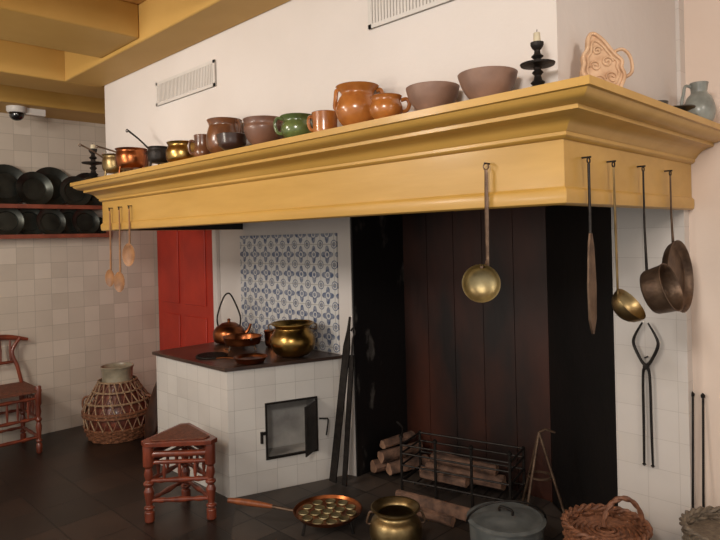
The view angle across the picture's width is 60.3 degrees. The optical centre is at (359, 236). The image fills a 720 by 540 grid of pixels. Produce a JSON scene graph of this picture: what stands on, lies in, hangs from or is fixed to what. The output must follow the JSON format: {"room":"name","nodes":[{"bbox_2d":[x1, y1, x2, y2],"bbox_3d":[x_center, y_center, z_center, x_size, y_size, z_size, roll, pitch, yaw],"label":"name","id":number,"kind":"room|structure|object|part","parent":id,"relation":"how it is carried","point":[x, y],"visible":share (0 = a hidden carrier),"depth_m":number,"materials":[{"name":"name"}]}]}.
{"room":"historic interior","nodes":[
{"label":"historic interior","id":0,"kind":"room"},
{"bbox_2d":[0,84,104,123],"bbox_3d":[-3.347,-1.069,4.084,0.430,0.200,4.480,-1,0,45],"label":"ceiling beam","id":1,"kind":"structure","parent":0,"point":[56,105],"depth_m":4.83,"materials":[{"name":"yellow wood"}]},
{"bbox_2d":[6,105,45,120],"bbox_3d":[-2.558,-0.935,4.748,0.140,0.105,0.270,-1,0,45],"label":"dome security camera","id":2,"kind":"object","parent":1,"relation":"attached to","point":[16,112],"visible":1,"depth_m":4.68,"materials":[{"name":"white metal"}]},
{"bbox_2d":[0,39,104,98],"bbox_3d":[-2.707,-1.085,3.444,0.340,0.200,4.480,-1,0,45],"label":"ceiling beam","id":3,"kind":"structure","parent":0,"point":[22,65],"depth_m":3.93,"materials":[{"name":"yellow wood"}]},
{"bbox_2d":[0,112,159,443],"bbox_3d":[-3.284,0.230,4.526,0.150,2.800,5.150,-1,0,45],"label":"wall","id":4,"kind":"structure","parent":0,"point":[55,293],"depth_m":5.23,"materials":[{"name":"white tile"}]},
{"bbox_2d":[0,164,109,238],"bbox_3d":[-2.712,-0.279,4.917,0.120,0.590,1.430,-1,0,45],"label":"plate rack","id":5,"kind":"object","parent":4,"relation":"attached to","point":[47,189],"visible":0.84,"depth_m":5.04,"materials":[{"name":"black metal"}]},
{"bbox_2d":[123,0,145,4],"bbox_3d":[-0.791,-1.281,1.998,7.300,0.100,5.150,-1,0,45],"label":"ceiling","id":6,"kind":"structure","parent":0,"point":[137,2],"depth_m":3.22,"materials":[{"name":"yellow wood"}]},
{"bbox_2d":[65,0,289,86],"bbox_3d":[0.248,-1.156,2.015,5.860,0.200,0.240,-1,0,45],"label":"ceiling beam","id":7,"kind":"structure","parent":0,"point":[166,27],"depth_m":3.18,"materials":[{"name":"yellow wood"}]},
{"bbox_2d":[0,0,138,57],"bbox_3d":[-2.460,-1.101,2.291,0.480,0.180,3.200,-1,0,45],"label":"ceiling beam","id":8,"kind":"structure","parent":7,"relation":"attached to","point":[95,28],"depth_m":3.12,"materials":[{"name":"yellow wood"}]},
{"bbox_2d":[0,425,562,539],"bbox_3d":[-0.721,1.618,1.998,7.300,0.100,5.150,-1,0,45],"label":"floor","id":9,"kind":"structure","parent":0,"point":[77,488],"depth_m":3.77,"materials":[{"name":"tile"}]},
{"bbox_2d":[0,334,42,453],"bbox_3d":[-2.687,1.184,4.617,0.456,0.863,0.536,-1,0,45],"label":"wood chair","id":10,"kind":"object","parent":9,"relation":"on","point":[22,389],"visible":1,"depth_m":4.63,"materials":[{"name":"brown wood"}]},
{"bbox_2d":[81,362,150,443],"bbox_3d":[-1.949,1.313,4.992,0.545,0.561,0.545,-1,0,45],"label":"jar","id":11,"kind":"object","parent":9,"relation":"on","point":[116,414],"visible":0.93,"depth_m":4.83,"materials":[{"name":"brown wicker"}]},
{"bbox_2d":[144,381,157,438],"bbox_3d":[-1.570,1.287,4.714,0.217,0.528,0.098,-1,0,45],"label":"cover","id":12,"kind":"object","parent":9,"relation":"on","point":[151,418],"visible":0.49,"depth_m":4.67,"materials":[{"name":"brown wood"}]},
{"bbox_2d":[141,423,216,523],"bbox_3d":[-1.028,1.347,3.502,0.427,0.456,0.367,-1,0,45],"label":"stool","id":13,"kind":"object","parent":9,"relation":"on","point":[184,436],"visible":1,"depth_m":3.43,"materials":[{"name":"red wood"}]},
{"bbox_2d":[152,341,344,497],"bbox_3d":[-0.761,1.170,4.179,1.174,0.798,0.755,-1,0,45],"label":"stove","id":14,"kind":"object","parent":9,"relation":"on","point":[272,421],"depth_m":3.91,"materials":[{"name":"tile"}]},
{"bbox_3d":[-0.978,0.782,4.094,0.210,0.012,0.210,-1,0,45],"label":"stove fire hole grate","id":15,"kind":"part","parent":14,"relation":"part of","materials":[{"name":"black metal"}]},
{"bbox_2d":[213,292,251,344],"bbox_3d":[-0.972,0.600,4.610,0.243,0.376,0.243,-1,0,45],"label":"copper kettle","id":16,"kind":"object","parent":14,"relation":"on","point":[226,328],"visible":0.77,"depth_m":4.55,"materials":[{"name":"metal"}]},
{"bbox_2d":[222,333,261,350],"bbox_3d":[-0.783,0.723,4.279,0.373,0.119,0.276,-1,0,45],"label":"skillet","id":17,"kind":"object","parent":14,"relation":"on","point":[240,339],"visible":1,"depth_m":4.25,"materials":[{"name":"metal"}]},
{"bbox_2d":[216,353,267,364],"bbox_3d":[-0.714,0.761,3.861,0.262,0.041,0.262,-1,0,45],"label":"frying pan","id":18,"kind":"object","parent":14,"relation":"on","point":[250,358],"visible":1,"depth_m":3.86,"materials":[{"name":"brown metal"}]},
{"bbox_2d":[264,329,273,347],"bbox_3d":[-0.605,0.721,4.412,0.160,0.117,0.160,-1,0,45],"label":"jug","id":19,"kind":"object","parent":14,"relation":"on","point":[267,333],"visible":0.27,"depth_m":4.36,"materials":[{"name":"brown metal"}]},
{"bbox_2d":[268,319,316,357],"bbox_3d":[-0.437,0.664,4.030,0.295,0.221,0.295,-1,0,45],"label":"cauldron","id":20,"kind":"object","parent":14,"relation":"on","point":[293,338],"visible":1,"depth_m":3.92,"materials":[{"name":"metal"}]},
{"bbox_2d":[231,470,563,539],"bbox_3d":[0.364,1.536,3.191,2.250,0.012,1.535,-1,0,45],"label":"hearth","id":21,"kind":"object","parent":9,"relation":"on","point":[249,523],"visible":0.44,"depth_m":3.52,"materials":[{"name":"stone"}]},
{"bbox_2d":[227,494,361,535],"bbox_3d":[-0.333,1.466,3.238,0.700,0.150,0.365,-1,0,-12],"label":"pan","id":22,"kind":"object","parent":21,"relation":"on","point":[321,511],"visible":1,"depth_m":3.29,"materials":[{"name":"metal"}]},
{"bbox_2d":[329,317,350,482],"bbox_3d":[-0.121,1.022,3.919,0.166,1.026,0.060,-1,0,-28],"label":"spit","id":23,"kind":"object","parent":21,"relation":"on","point":[346,346],"visible":1,"depth_m":3.91,"materials":[{"name":"black metal"}]},
{"bbox_2d":[342,327,355,486],"bbox_3d":[-0.071,1.053,3.881,0.051,0.964,0.145,-1,0,39],"label":"spit","id":24,"kind":"object","parent":21,"relation":"on","point":[351,358],"visible":1,"depth_m":3.87,"materials":[{"name":"black metal"}]},
{"bbox_2d":[366,496,425,539],"bbox_3d":[0.176,1.425,3.041,0.260,0.216,0.260,-1,0,45],"label":"cooking pot","id":25,"kind":"object","parent":21,"relation":"on","point":[394,517],"visible":1,"depth_m":2.98,"materials":[{"name":"metal"}]},
{"bbox_2d":[370,431,429,474],"bbox_3d":[0.266,1.418,4.040,0.358,0.205,0.209,-1,0,-35],"label":"firewood pile","id":26,"kind":"object","parent":21,"relation":"on","point":[388,460],"visible":0.76,"depth_m":4.01,"materials":[{"name":"brown wood"}]},
{"bbox_2d":[395,489,469,526],"bbox_3d":[0.390,1.487,3.387,0.504,0.079,0.168,-1,0,38],"label":"firewood logs","id":27,"kind":"object","parent":21,"relation":"on","point":[435,510],"visible":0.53,"depth_m":3.34,"materials":[{"name":"brown wood"}]},
{"bbox_2d":[396,421,525,507],"bbox_3d":[0.586,1.301,3.629,0.688,0.444,0.324,-1,0,31],"label":"grate","id":28,"kind":"object","parent":21,"relation":"on","point":[470,447],"visible":0.93,"depth_m":3.58,"materials":[{"name":"black metal"}]},
{"bbox_2d":[419,452,505,490],"bbox_3d":[0.599,1.380,3.651,0.503,0.150,0.148,-1,0,33],"label":"firewood","id":29,"kind":"object","parent":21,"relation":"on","point":[492,475],"visible":0.8,"depth_m":3.63,"materials":[{"name":"brown wood"}]},
{"bbox_2d":[465,500,546,539],"bbox_3d":[0.684,1.358,2.899,0.364,0.325,0.364,-1,0,45],"label":"cooking pot","id":30,"kind":"object","parent":21,"relation":"on","point":[502,519],"visible":1,"depth_m":2.83,"materials":[{"name":"metal"}]},
{"bbox_2d":[521,428,564,512],"bbox_3d":[0.937,1.239,3.163,0.268,0.548,0.224,-1,0,11],"label":"tripod","id":31,"kind":"object","parent":21,"relation":"on","point":[534,455],"visible":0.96,"depth_m":3.12,"materials":[{"name":"brown metal"}]},
{"bbox_2d":[560,495,652,539],"bbox_3d":[0.982,1.274,2.471,0.343,0.480,0.344,-1,0,13],"label":"basket","id":32,"kind":"object","parent":21,"relation":"on","point":[609,521],"visible":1,"depth_m":2.48,"materials":[{"name":"brown wicker"}]},
{"bbox_2d":[350,205,617,511],"bbox_3d":[0.768,0.584,3.616,1.688,1.895,0.611,-1,0,45],"label":"fireplace recess","id":33,"kind":"object","parent":9,"relation":"on","point":[524,361],"visible":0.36,"depth_m":3.82,"materials":[{"name":"black wood"}]},
{"bbox_2d":[691,391,694,507],"bbox_3d":[1.394,1.082,2.588,0.018,0.864,0.074,-1,0,36],"label":"fire poker","id":34,"kind":"object","parent":9,"relation":"on","point":[692,393],"visible":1,"depth_m":2.60,"materials":[{"name":"metal"}]},
{"bbox_2d":[679,505,719,539],"bbox_3d":[1.389,1.292,2.291,0.367,0.449,0.367,-1,0,39],"label":"wicker basket","id":35,"kind":"object","parent":9,"relation":"on","point":[697,524],"visible":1,"depth_m":2.40,"materials":[{"name":"beige wicker"}]},
{"bbox_2d":[701,393,704,507],"bbox_3d":[1.422,1.081,2.560,0.018,0.864,0.074,-1,0,36],"label":"fire poker","id":36,"kind":"object","parent":9,"relation":"on","point":[702,394],"visible":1,"depth_m":2.57,"materials":[{"name":"metal"}]},
{"bbox_2d":[219,217,356,475],"bbox_3d":[-0.735,0.168,5.144,2.580,2.800,0.670,-1,0,45],"label":"wall","id":37,"kind":"structure","parent":0,"point":[229,240],"depth_m":4.32,"materials":[{"name":"white paint"}]},
{"bbox_2d":[157,230,213,349],"bbox_3d":[-1.535,0.577,5.451,0.960,2.020,0.039,-1,0,45],"label":"door","id":38,"kind":"structure","parent":37,"relation":"in","point":[185,263],"depth_m":5.41,"materials":[{"name":"red paint"}]},
{"bbox_2d":[212,230,220,328],"bbox_3d":[-1.174,0.549,5.093,0.060,2.060,0.034,-1,0,45],"label":"door frame","id":39,"kind":"structure","parent":37,"relation":"attached to","point":[215,233],"depth_m":5.07,"materials":[{"name":"white paint"}]},
{"bbox_2d":[240,233,339,352],"bbox_3d":[-0.536,0.378,4.468,1.110,0.790,0.011,-1,0,45],"label":"tile backsplash","id":40,"kind":"structure","parent":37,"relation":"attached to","point":[292,276],"depth_m":4.40,"materials":[{"name":"tile"}]},
{"bbox_2d":[70,75,719,230],"bbox_3d":[-0.211,-0.237,3.313,3.564,0.325,1.281,-1,0,45],"label":"mantel","id":41,"kind":"object","parent":37,"relation":"attached to","point":[534,140],"visible":0.99,"depth_m":2.20,"materials":[{"name":"paint"}]},
{"bbox_2d":[81,144,101,180],"bbox_3d":[-1.748,-0.489,4.062,0.150,0.250,0.150,-1,0,45],"label":"candlestick","id":42,"kind":"object","parent":41,"relation":"on","point":[93,162],"visible":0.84,"depth_m":4.04,"materials":[{"name":"metal"}]},
{"bbox_2d":[78,143,125,175],"bbox_3d":[-1.607,-0.479,3.847,0.305,0.225,0.146,-1,0,-7],"label":"saucepan","id":43,"kind":"object","parent":41,"relation":"on","point":[109,165],"visible":0.66,"depth_m":3.80,"materials":[{"name":"metal"}]},
{"bbox_2d":[105,208,113,286],"bbox_3d":[-1.611,0.066,3.998,0.066,0.509,0.027,-1,0,9],"label":"wooden spoon","id":44,"kind":"object","parent":41,"relation":"attached to","point":[109,276],"visible":0.97,"depth_m":3.99,"materials":[{"name":"wood"}]},
{"bbox_2d":[114,207,124,291],"bbox_3d":[-1.512,0.077,3.899,0.076,0.538,0.027,-1,0,9],"label":"wooden spoon","id":45,"kind":"object","parent":41,"relation":"attached to","point":[119,281],"visible":1,"depth_m":3.89,"materials":[{"name":"wood"}]},
{"bbox_2d":[95,145,147,172],"bbox_3d":[-1.428,-0.465,3.664,0.336,0.189,0.184,-1,0,-2],"label":"copper saucepan","id":46,"kind":"object","parent":41,"relation":"on","point":[126,158],"visible":0.95,"depth_m":3.60,"materials":[{"name":"metal"}]},
{"bbox_2d":[122,205,134,266],"bbox_3d":[-1.415,-0.007,3.800,0.084,0.374,0.027,-1,0,9],"label":"wooden spoon","id":47,"kind":"object","parent":41,"relation":"attached to","point":[128,253],"visible":1,"depth_m":3.79,"materials":[{"name":"wood"}]},
{"bbox_2d":[126,129,167,165],"bbox_3d":[-1.180,-0.499,3.485,0.306,0.243,0.126,-1,0,41],"label":"saucepan","id":48,"kind":"object","parent":41,"relation":"on","point":[155,154],"visible":0.77,"depth_m":3.38,"materials":[{"name":"black metal"}]},
{"bbox_2d":[166,140,194,161],"bbox_3d":[-0.927,-0.439,3.242,0.173,0.110,0.173,-1,0,45],"label":"brass pot","id":49,"kind":"object","parent":41,"relation":"on","point":[176,150],"visible":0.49,"depth_m":3.17,"materials":[{"name":"gold metal"}]},
{"bbox_2d":[188,134,210,156],"bbox_3d":[-0.791,-0.448,3.101,0.104,0.122,0.104,-1,0,45],"label":"cup","id":50,"kind":"object","parent":41,"relation":"on","point":[200,148],"visible":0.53,"depth_m":3.06,"materials":[{"name":"ceramic"}]},
{"bbox_2d":[206,117,241,152],"bbox_3d":[-0.644,-0.474,2.959,0.176,0.167,0.176,-1,0,-20],"label":"glazed pot","id":51,"kind":"object","parent":41,"relation":"on","point":[217,125],"visible":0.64,"depth_m":2.89,"materials":[{"name":"ceramic"}]},
{"bbox_2d":[216,132,246,150],"bbox_3d":[-0.580,-0.428,2.811,0.140,0.072,0.140,-1,0,45],"label":"bowl","id":52,"kind":"object","parent":41,"relation":"on","point":[226,140],"visible":0.83,"depth_m":2.76,"materials":[{"name":"brown ceramic"}]},
{"bbox_2d":[243,115,282,144],"bbox_3d":[-0.421,-0.457,2.729,0.185,0.122,0.185,-1,0,-17],"label":"pot","id":53,"kind":"object","parent":41,"relation":"on","point":[257,129],"visible":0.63,"depth_m":2.66,"materials":[{"name":"brown ceramic"}]},
{"bbox_2d":[273,113,312,137],"bbox_3d":[-0.259,-0.451,2.574,0.147,0.102,0.147,-1,0,45],"label":"jug","id":54,"kind":"object","parent":41,"relation":"on","point":[294,124],"visible":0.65,"depth_m":2.52,"materials":[{"name":"ceramic"}]},
{"bbox_2d":[307,110,337,131],"bbox_3d":[-0.139,-0.448,2.454,0.107,0.090,0.107,-1,0,45],"label":"mug","id":55,"kind":"object","parent":41,"relation":"on","point":[322,119],"visible":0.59,"depth_m":2.41,"materials":[{"name":"orange ceramic"}]},
{"bbox_2d":[333,81,383,125],"bbox_3d":[-0.008,-0.485,2.323,0.168,0.158,0.168,-1,0,45],"label":"pot","id":56,"kind":"object","parent":41,"relation":"on","point":[354,102],"visible":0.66,"depth_m":2.26,"materials":[{"name":"ceramic"}]},
{"bbox_2d":[369,93,410,118],"bbox_3d":[0.096,-0.451,2.174,0.124,0.085,0.124,-1,0,45],"label":"pot","id":57,"kind":"object","parent":41,"relation":"on","point":[382,105],"visible":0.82,"depth_m":2.13,"materials":[{"name":"ceramic"}]},
{"bbox_2d":[104,0,676,174],"bbox_3d":[-0.171,-0.825,3.388,3.235,0.843,1.098,-1,0,45],"label":"chimney breast","id":58,"kind":"object","parent":41,"relation":"on","point":[292,56],"visible":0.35,"depth_m":2.49,"materials":[{"name":"white paint"}]},
{"bbox_2d":[156,59,216,105],"bbox_3d":[-0.962,-0.835,3.393,0.630,0.135,0.012,-1,0,45],"label":"air vent","id":59,"kind":"object","parent":58,"relation":"attached to","point":[202,77],"visible":1,"depth_m":3.36,"materials":[{"name":"white metal"}]},
{"bbox_2d":[367,0,453,29],"bbox_3d":[0.182,-0.875,2.247,0.420,0.140,0.012,-1,0,45],"label":"air vent","id":60,"kind":"object","parent":58,"relation":"attached to","point":[380,12],"visible":1,"depth_m":2.30,"materials":[{"name":"white metal"}]},
{"bbox_2d":[406,81,459,110],"bbox_3d":[0.244,-0.456,2.072,0.180,0.088,0.180,-1,0,45],"label":"clay bowl","id":61,"kind":"object","parent":41,"relation":"on","point":[428,94],"visible":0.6,"depth_m":2.01,"materials":[{"name":"ceramic"}]},
{"bbox_2d":[462,162,500,302],"bbox_3d":[0.386,-0.015,1.972,0.122,0.444,0.062,-1,0,20],"label":"ladle","id":62,"kind":"object","parent":41,"relation":"attached to","point":[481,283],"visible":1,"depth_m":1.97,"materials":[{"name":"metal"}]},
{"bbox_2d":[457,66,517,99],"bbox_3d":[0.396,-0.461,1.920,0.184,0.090,0.184,-1,0,45],"label":"clay bowl","id":63,"kind":"object","parent":41,"relation":"on","point":[477,82],"visible":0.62,"depth_m":1.85,"materials":[{"name":"ceramic"}]},
{"bbox_2d":[520,30,554,86],"bbox_3d":[0.518,-0.512,1.810,0.105,0.187,0.105,-1,0,45],"label":"candlestick","id":64,"kind":"object","parent":41,"relation":"on","point":[537,64],"visible":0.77,"depth_m":1.80,"materials":[{"name":"metal"}]},
{"bbox_2d":[581,156,596,333],"bbox_3d":[0.693,0.024,1.881,0.052,0.538,0.029,-1,0,-45],"label":"spatula","id":65,"kind":"object","parent":41,"relation":"hanging from","point":[591,269],"visible":1,"depth_m":1.87,"materials":[{"name":"brown metal"}]},
{"bbox_2d":[579,32,633,86],"bbox_3d":[0.745,-0.524,1.870,0.164,0.198,0.050,-1,0,4],"label":"plaque","id":66,"kind":"object","parent":41,"relation":"on","point":[598,59],"visible":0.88,"depth_m":1.87,"materials":[{"name":"beige ceramic"}]},
{"bbox_2d":[607,160,645,321],"bbox_3d":[0.853,0.011,1.976,0.110,0.519,0.108,-1,0,-3],"label":"ladle","id":67,"kind":"object","parent":41,"relation":"hanging from","point":[626,307],"visible":1,"depth_m":2.00,"materials":[{"name":"metal"}]},
{"bbox_2d":[637,165,683,313],"bbox_3d":[1.034,0.006,2.149,0.172,0.519,0.133,-1,0,-45],"label":"copper saucepan","id":68,"kind":"object","parent":41,"relation":"hanging from","point":[661,290],"visible":1,"depth_m":2.14,"materials":[{"name":"copper"},{"name":"iron"}]},
{"bbox_2d":[662,170,693,312],"bbox_3d":[1.200,0.015,2.365,0.276,0.544,0.062,-1,0,-45],"label":"pan","id":69,"kind":"object","parent":41,"relation":"hanging from","point":[676,256],"visible":0.71,"depth_m":2.41,"materials":[{"name":"brown metal"}]},
{"bbox_2d":[674,104,695,111],"bbox_3d":[1.198,-0.463,2.326,0.110,0.056,0.110,-1,0,45],"label":"bowl","id":70,"kind":"object","parent":41,"relation":"on","point":[686,107],"visible":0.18,"depth_m":2.28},
{"bbox_2d":[680,81,715,120],"bbox_3d":[1.331,-0.522,2.432,0.114,0.167,0.114,-1,0,45],"label":"jug","id":71,"kind":"object","parent":41,"relation":"on","point":[704,102],"visible":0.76,"depth_m":2.40,"materials":[{"name":"grey ceramic"}]},
{"bbox_2d":[684,0,719,519],"bbox_3d":[2.520,0.089,1.930,2.570,2.800,0.610,-1,0,45],"label":"wall","id":72,"kind":"structure","parent":0,"point":[701,17],"depth_m":2.58,"materials":[{"name":"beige paint"}]},
{"bbox_2d":[611,0,695,539],"bbox_3d":[1.483,0.114,2.926,0.305,2.800,0.670,-1,0,45],"label":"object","id":73,"kind":"structure","parent":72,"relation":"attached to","point":[663,492],"depth_m":2.67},
{"bbox_2d":[632,322,659,467],"bbox_3d":[1.243,0.681,2.683,0.117,0.626,0.030,-1,0,45],"label":"tongs","id":74,"kind":"object","parent":73,"relation":"attached to","point":[646,366],"visible":1,"depth_m":2.67,"materials":[{"name":"black metal"}]}
]}

